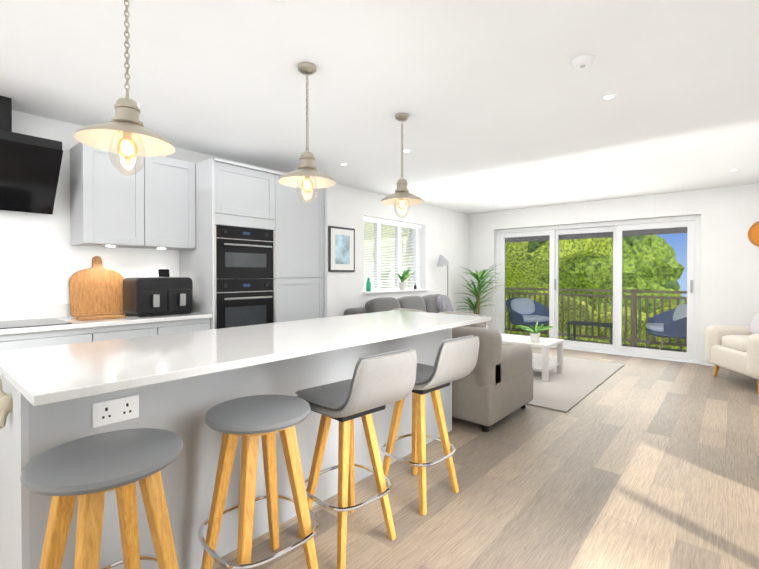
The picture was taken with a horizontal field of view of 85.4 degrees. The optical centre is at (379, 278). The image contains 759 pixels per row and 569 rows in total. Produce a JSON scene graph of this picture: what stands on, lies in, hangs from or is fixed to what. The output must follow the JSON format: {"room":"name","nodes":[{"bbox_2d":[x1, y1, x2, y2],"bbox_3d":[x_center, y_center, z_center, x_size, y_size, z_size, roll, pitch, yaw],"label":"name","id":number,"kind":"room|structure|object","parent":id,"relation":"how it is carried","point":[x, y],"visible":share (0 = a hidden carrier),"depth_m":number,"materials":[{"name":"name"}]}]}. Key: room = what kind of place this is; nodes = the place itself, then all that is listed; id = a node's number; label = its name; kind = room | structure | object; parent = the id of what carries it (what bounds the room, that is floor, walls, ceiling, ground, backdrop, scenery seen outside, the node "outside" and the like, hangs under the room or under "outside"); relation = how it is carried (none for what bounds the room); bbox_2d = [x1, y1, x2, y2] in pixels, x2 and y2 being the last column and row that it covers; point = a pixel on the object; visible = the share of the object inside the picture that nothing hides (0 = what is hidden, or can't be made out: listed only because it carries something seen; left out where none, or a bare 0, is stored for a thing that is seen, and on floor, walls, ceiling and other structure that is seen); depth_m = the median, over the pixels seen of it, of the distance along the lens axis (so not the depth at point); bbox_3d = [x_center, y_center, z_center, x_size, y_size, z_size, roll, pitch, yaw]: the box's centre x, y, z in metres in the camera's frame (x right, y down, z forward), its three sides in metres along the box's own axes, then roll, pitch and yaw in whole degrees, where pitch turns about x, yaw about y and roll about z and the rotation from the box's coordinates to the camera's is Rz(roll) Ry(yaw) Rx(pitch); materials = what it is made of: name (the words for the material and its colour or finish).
{"room":"kitchen","nodes":[
{"label":"kitchen","id":0,"kind":"room"},
{"bbox_2d":[0,110,468,316],"bbox_3d":[-1.423,-0.005,4.520,0.300,2.400,9.890,0,1,41],"label":"wall","id":1,"kind":"structure","parent":0,"point":[43,260],"depth_m":3.57,"materials":[{"name":"paint"}]},
{"bbox_2d":[0,96,62,214],"bbox_3d":[-2.569,-0.825,2.630,0.419,0.725,0.804,0,1,41],"label":"hood","id":2,"kind":"object","parent":1,"relation":"attached to","point":[30,166],"visible":1,"depth_m":2.75,"materials":[{"name":"black glass"}]},
{"bbox_2d":[0,304,111,319],"bbox_3d":[-2.957,0.251,2.496,0.020,0.100,3.418,0,1,41],"label":"backsplash","id":3,"kind":"structure","parent":1,"relation":"attached to","point":[31,312],"depth_m":2.99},
{"bbox_2d":[70,142,195,249],"bbox_3d":[-1.988,-0.623,3.370,0.335,0.746,0.818,0,1,41],"label":"upper cabinet","id":4,"kind":"object","parent":1,"relation":"attached to","point":[150,204],"visible":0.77,"depth_m":3.20,"materials":[{"name":"grey paint"}]},
{"bbox_2d":[328,226,354,271],"bbox_3d":[-0.487,-0.372,5.354,0.024,0.580,0.460,0,1,41],"label":"picture frame","id":5,"kind":"object","parent":1,"relation":"attached to","point":[341,249],"visible":0.98,"depth_m":5.33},
{"bbox_2d":[363,220,428,293],"bbox_3d":[0.209,-0.335,6.319,0.270,1.086,1.570,0,1,41],"label":"window","id":6,"kind":"structure","parent":1,"relation":"in","point":[386,243],"depth_m":6.39,"materials":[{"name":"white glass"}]},
{"bbox_2d":[366,277,370,290],"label":"bottle","id":7,"kind":"object","parent":6,"relation":"on","point":[368,284],"depth_m":5.80,"materials":[{"name":"glass"}]},
{"bbox_2d":[364,217,420,290],"bbox_3d":[0.198,-0.349,6.329,0.050,1.054,1.470,0,1,41],"label":"window blind","id":8,"kind":"object","parent":6,"relation":"attached to","point":[390,222],"visible":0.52,"depth_m":6.28,"materials":[{"name":"white plastic"}]},
{"bbox_2d":[397,268,416,289],"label":"potted plant","id":9,"kind":"object","parent":6,"relation":"on","point":[403,278],"depth_m":6.34,"materials":[{"name":"plant"}]},
{"bbox_2d":[0,0,758,213],"bbox_3d":[0.554,-1.251,2.806,5.520,0.120,9.890,0,1,41],"label":"ceiling","id":10,"kind":"structure","parent":0,"point":[494,99],"depth_m":2.55,"materials":[{"name":"paint"}]},
{"bbox_2d":[74,0,174,175],"bbox_3d":[-0.952,-0.784,1.553,0.324,0.792,0.324,0,1,41],"label":"pendant light","id":11,"kind":"object","parent":10,"relation":"hanging from","point":[125,131],"visible":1,"depth_m":1.55,"materials":[{"name":"cream painted metal"},{"name":"glass"}]},
{"bbox_2d":[271,0,286,2],"bbox_3d":[-0.426,-1.180,1.716,0.092,0.004,0.092,0,1,41],"label":"recessed light","id":12,"kind":"object","parent":10,"relation":"in","point":[279,1],"visible":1,"depth_m":1.75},
{"bbox_2d":[278,62,335,203],"bbox_3d":[-0.406,-0.803,2.309,0.324,0.767,0.324,0,1,41],"label":"pendant light","id":13,"kind":"object","parent":10,"relation":"hanging from","point":[306,174],"visible":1,"depth_m":2.30,"materials":[{"name":"beige metal"}]},
{"bbox_2d":[380,113,423,217],"bbox_3d":[0.166,-0.816,3.018,0.324,0.752,0.324,0,1,41],"label":"pendant light","id":14,"kind":"object","parent":10,"relation":"hanging from","point":[401,196],"visible":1,"depth_m":3.01,"materials":[{"name":"beige metal"}]},
{"bbox_2d":[571,54,593,68],"bbox_3d":[1.103,-1.166,2.234,0.112,0.039,0.112,0,1,41],"label":"smoke detector","id":15,"kind":"object","parent":10,"relation":"attached to","point":[583,61],"visible":0.98,"depth_m":2.20,"materials":[{"name":"white plastic"}]},
{"bbox_2d":[601,94,616,99],"bbox_3d":[1.501,-1.188,2.696,0.092,0.004,0.092,0,1,41],"label":"recessed light","id":16,"kind":"object","parent":10,"relation":"in","point":[608,96],"visible":1,"depth_m":2.69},
{"bbox_2d":[212,344,758,568],"bbox_3d":[0.472,1.270,2.732,5.520,0.120,9.640,0,1,41],"label":"floor","id":17,"kind":"structure","parent":0,"point":[639,463],"depth_m":2.34,"materials":[{"name":"brown wood"}]},
{"bbox_2d":[0,328,107,350],"bbox_3d":[-2.469,0.770,2.626,0.596,0.880,1.063,0,1,41],"label":"base cabinet","id":18,"kind":"object","parent":17,"relation":"on","point":[26,340],"depth_m":2.62,"materials":[{"name":"grey paint"}]},
{"bbox_2d":[0,312,211,335],"bbox_3d":[-2.728,0.316,2.299,0.624,0.034,3.418,0,1,41],"label":"countertop","id":19,"kind":"structure","parent":18,"relation":"on","point":[54,323],"depth_m":2.81,"materials":[{"name":"white stone"}]},
{"bbox_2d":[69,256,124,316],"bbox_3d":[-2.238,0.057,3.276,0.095,0.471,0.380,0,1,41],"label":"chopping board","id":20,"kind":"object","parent":19,"relation":"on","point":[96,289],"visible":0.85,"depth_m":3.25,"materials":[{"name":"brown wood"}]},
{"bbox_2d":[75,314,124,320],"bbox_3d":[-2.046,0.287,3.019,0.150,0.017,0.280,0,1,45],"label":"board","id":21,"kind":"object","parent":19,"relation":"on","point":[82,318],"visible":1,"depth_m":3.00,"materials":[{"name":"brown wood"}]},
{"bbox_2d":[123,269,192,316],"bbox_3d":[-1.783,0.109,3.340,0.398,0.368,0.430,0,1,41],"label":"air fryer","id":22,"kind":"object","parent":19,"relation":"on","point":[164,293],"visible":1,"depth_m":3.22,"materials":[{"name":"black plastic"}]},
{"bbox_2d":[20,428,182,568],"bbox_3d":[-0.807,0.869,1.230,0.416,0.711,0.416,0,1,33],"label":"stool","id":23,"kind":"object","parent":17,"relation":"on","point":[90,471],"visible":1,"depth_m":1.19,"materials":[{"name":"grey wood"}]},
{"bbox_2d":[108,320,167,339],"bbox_3d":[-2.008,0.766,3.160,0.596,0.880,0.479,0,1,41],"label":"base cabinet","id":24,"kind":"object","parent":17,"relation":"on","point":[122,331],"depth_m":2.99,"materials":[{"name":"grey paint"}]},
{"bbox_2d":[168,320,209,333],"bbox_3d":[-1.779,0.764,3.425,0.596,0.880,0.480,0,1,41],"label":"base cabinet","id":25,"kind":"object","parent":17,"relation":"on","point":[174,326],"depth_m":3.27,"materials":[{"name":"grey paint"}]},
{"bbox_2d":[0,326,459,568],"bbox_3d":[-0.467,0.767,2.404,0.660,0.890,2.656,0,1,41],"label":"kitchen island","id":26,"kind":"object","parent":17,"relation":"on","point":[179,384],"depth_m":1.69,"materials":[{"name":"grey paint"}]},
{"bbox_2d":[0,310,490,409],"bbox_3d":[-0.373,0.308,2.357,0.900,0.030,2.640,0,1,41],"label":"island countertop","id":27,"kind":"structure","parent":26,"relation":"on","point":[49,375],"depth_m":1.68,"materials":[{"name":"white stone"}]},
{"bbox_2d":[179,157,326,328],"bbox_3d":[-1.187,0.099,4.060,0.656,2.200,1.260,0,1,41],"label":"oven unit","id":28,"kind":"object","parent":17,"relation":"on","point":[257,255],"visible":0.56,"depth_m":3.72,"materials":[{"name":"grey paint"}]},
{"bbox_2d":[198,395,318,568],"bbox_3d":[-0.475,0.866,1.630,0.416,0.711,0.416,0,1,-44],"label":"stool","id":29,"kind":"object","parent":17,"relation":"on","point":[250,420],"visible":1,"depth_m":1.60,"materials":[{"name":"brown wood"}]},
{"bbox_2d":[295,349,416,568],"bbox_3d":[-0.116,0.765,1.885,0.400,0.907,0.487,0,1,-43],"label":"stool","id":30,"kind":"object","parent":17,"relation":"on","point":[378,382],"visible":0.96,"depth_m":1.79,"materials":[{"name":"leather"}]},
{"bbox_2d":[344,294,485,327],"bbox_3d":[0.601,0.718,5.825,0.990,0.933,2.200,0,1,41],"label":"sofa","id":31,"kind":"object","parent":17,"relation":"on","point":[434,303],"depth_m":5.80,"materials":[{"name":"grey fabric"}]},
{"bbox_2d":[377,335,478,514],"bbox_3d":[0.259,0.762,2.289,0.487,0.907,0.400,0,1,44],"label":"stool","id":32,"kind":"object","parent":17,"relation":"on","point":[456,358],"visible":0.92,"depth_m":2.20,"materials":[{"name":"leather"}]},
{"bbox_2d":[437,255,448,295],"bbox_3d":[1.129,0.390,6.993,0.260,1.569,0.376,0,1,41],"label":"floor lamp","id":33,"kind":"object","parent":17,"relation":"on","point":[443,260],"visible":0.62,"depth_m":6.85,"materials":[{"name":"white metal"}]},
{"bbox_2d":[391,308,532,431],"bbox_3d":[0.590,0.748,3.966,1.480,0.902,0.930,0,1,41],"label":"sofa","id":34,"kind":"object","parent":17,"relation":"on","point":[495,385],"visible":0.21,"depth_m":3.28,"materials":[{"name":"beige fabric"}]},
{"bbox_2d":[455,264,500,327],"bbox_3d":[1.785,0.450,7.255,0.923,1.444,0.888,0,1,41],"label":"potted plant","id":35,"kind":"object","parent":17,"relation":"on","point":[477,292],"visible":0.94,"depth_m":7.29,"materials":[{"name":"plant"}]},
{"bbox_2d":[527,353,623,411],"bbox_3d":[1.882,1.182,5.186,1.650,0.014,2.560,0,1,41],"label":"rug","id":36,"kind":"object","parent":17,"relation":"on","point":[575,382],"visible":0.38,"depth_m":4.70,"materials":[{"name":"grey fabric"}]},
{"bbox_2d":[500,321,563,381],"bbox_3d":[1.699,0.856,5.213,1.033,0.636,0.635,0,1,41],"label":"coffee table","id":37,"kind":"object","parent":36,"relation":"on","point":[544,365],"visible":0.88,"depth_m":4.96,"materials":[{"name":"wood"}]},
{"bbox_2d":[705,312,758,393],"bbox_3d":[4.347,0.730,4.543,0.902,0.933,0.920,0,0,11],"label":"armchair","id":38,"kind":"object","parent":17,"relation":"on","point":[734,348],"visible":1,"depth_m":4.67,"materials":[{"name":"beige fabric"}]},
{"bbox_2d":[469,183,758,357],"bbox_3d":[3.685,-0.021,6.447,4.920,2.400,0.300,0,1,41],"label":"wall","id":39,"kind":"structure","parent":0,"point":[729,219],"depth_m":5.61,"materials":[{"name":"paint"}]},
{"bbox_2d":[496,215,700,363],"bbox_3d":[3.342,0.148,6.725,3.016,2.078,0.169,0,1,41],"label":"sliding door","id":40,"kind":"structure","parent":39,"relation":"in","point":[690,226],"depth_m":6.40,"materials":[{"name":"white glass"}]},
{"bbox_2d":[700,358,713,365],"bbox_3d":[4.905,1.139,5.190,1.359,0.100,0.022,0,1,41],"label":"baseboard","id":41,"kind":"structure","parent":39,"relation":"attached to","point":[703,361],"depth_m":5.59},
{"bbox_2d":[748,221,758,246],"bbox_3d":[4.885,-0.566,5.186,0.364,0.364,0.034,0,1,41],"label":"wall clock","id":42,"kind":"object","parent":39,"relation":"attached to","point":[753,234],"visible":1,"depth_m":5.26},
{"label":"outside","id":43,"kind":"structure","parent":0,"visible":0},
{"bbox_2d":[505,333,686,351],"bbox_3d":[4.188,1.343,7.134,6.000,0.140,1.880,0,1,41],"label":"floor","id":44,"kind":"structure","parent":43,"point":[669,349],"depth_m":7.76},
{"bbox_2d":[505,297,548,335],"bbox_3d":[3.043,0.837,8.435,0.971,0.858,0.765,0,1,-21],"label":"chair","id":45,"kind":"object","parent":44,"relation":"on","point":[534,309],"depth_m":8.44,"materials":[{"name":"blue fabric"}]},
{"bbox_2d":[566,321,612,343],"bbox_3d":[3.976,1.053,7.697,0.800,0.429,0.460,0,1,41],"label":"table","id":46,"kind":"object","parent":44,"relation":"on","point":[597,324],"depth_m":7.64,"materials":[{"name":"black metal"}]},
{"bbox_2d":[505,287,686,346],"bbox_3d":[4.749,0.733,7.780,6.000,1.070,0.110,0,1,41],"label":"balcony railing","id":47,"kind":"object","parent":44,"relation":"on","point":[634,297],"depth_m":8.01,"materials":[{"name":"brown wood"}]},
{"bbox_2d":[646,304,686,351],"bbox_3d":[4.889,0.850,6.840,0.765,0.858,0.971,0,0,17],"label":"chair","id":48,"kind":"object","parent":44,"relation":"on","point":[678,321],"depth_m":6.71,"materials":[{"name":"blue fabric"}]},
{"bbox_2d":[505,235,686,349],"bbox_3d":[29.529,3.952,24.908,160.000,18.153,64.656,0,1,41],"label":"trees","id":49,"kind":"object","parent":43,"point":[540,263],"depth_m":10.72,"materials":[{"name":"green plant"}]}
]}

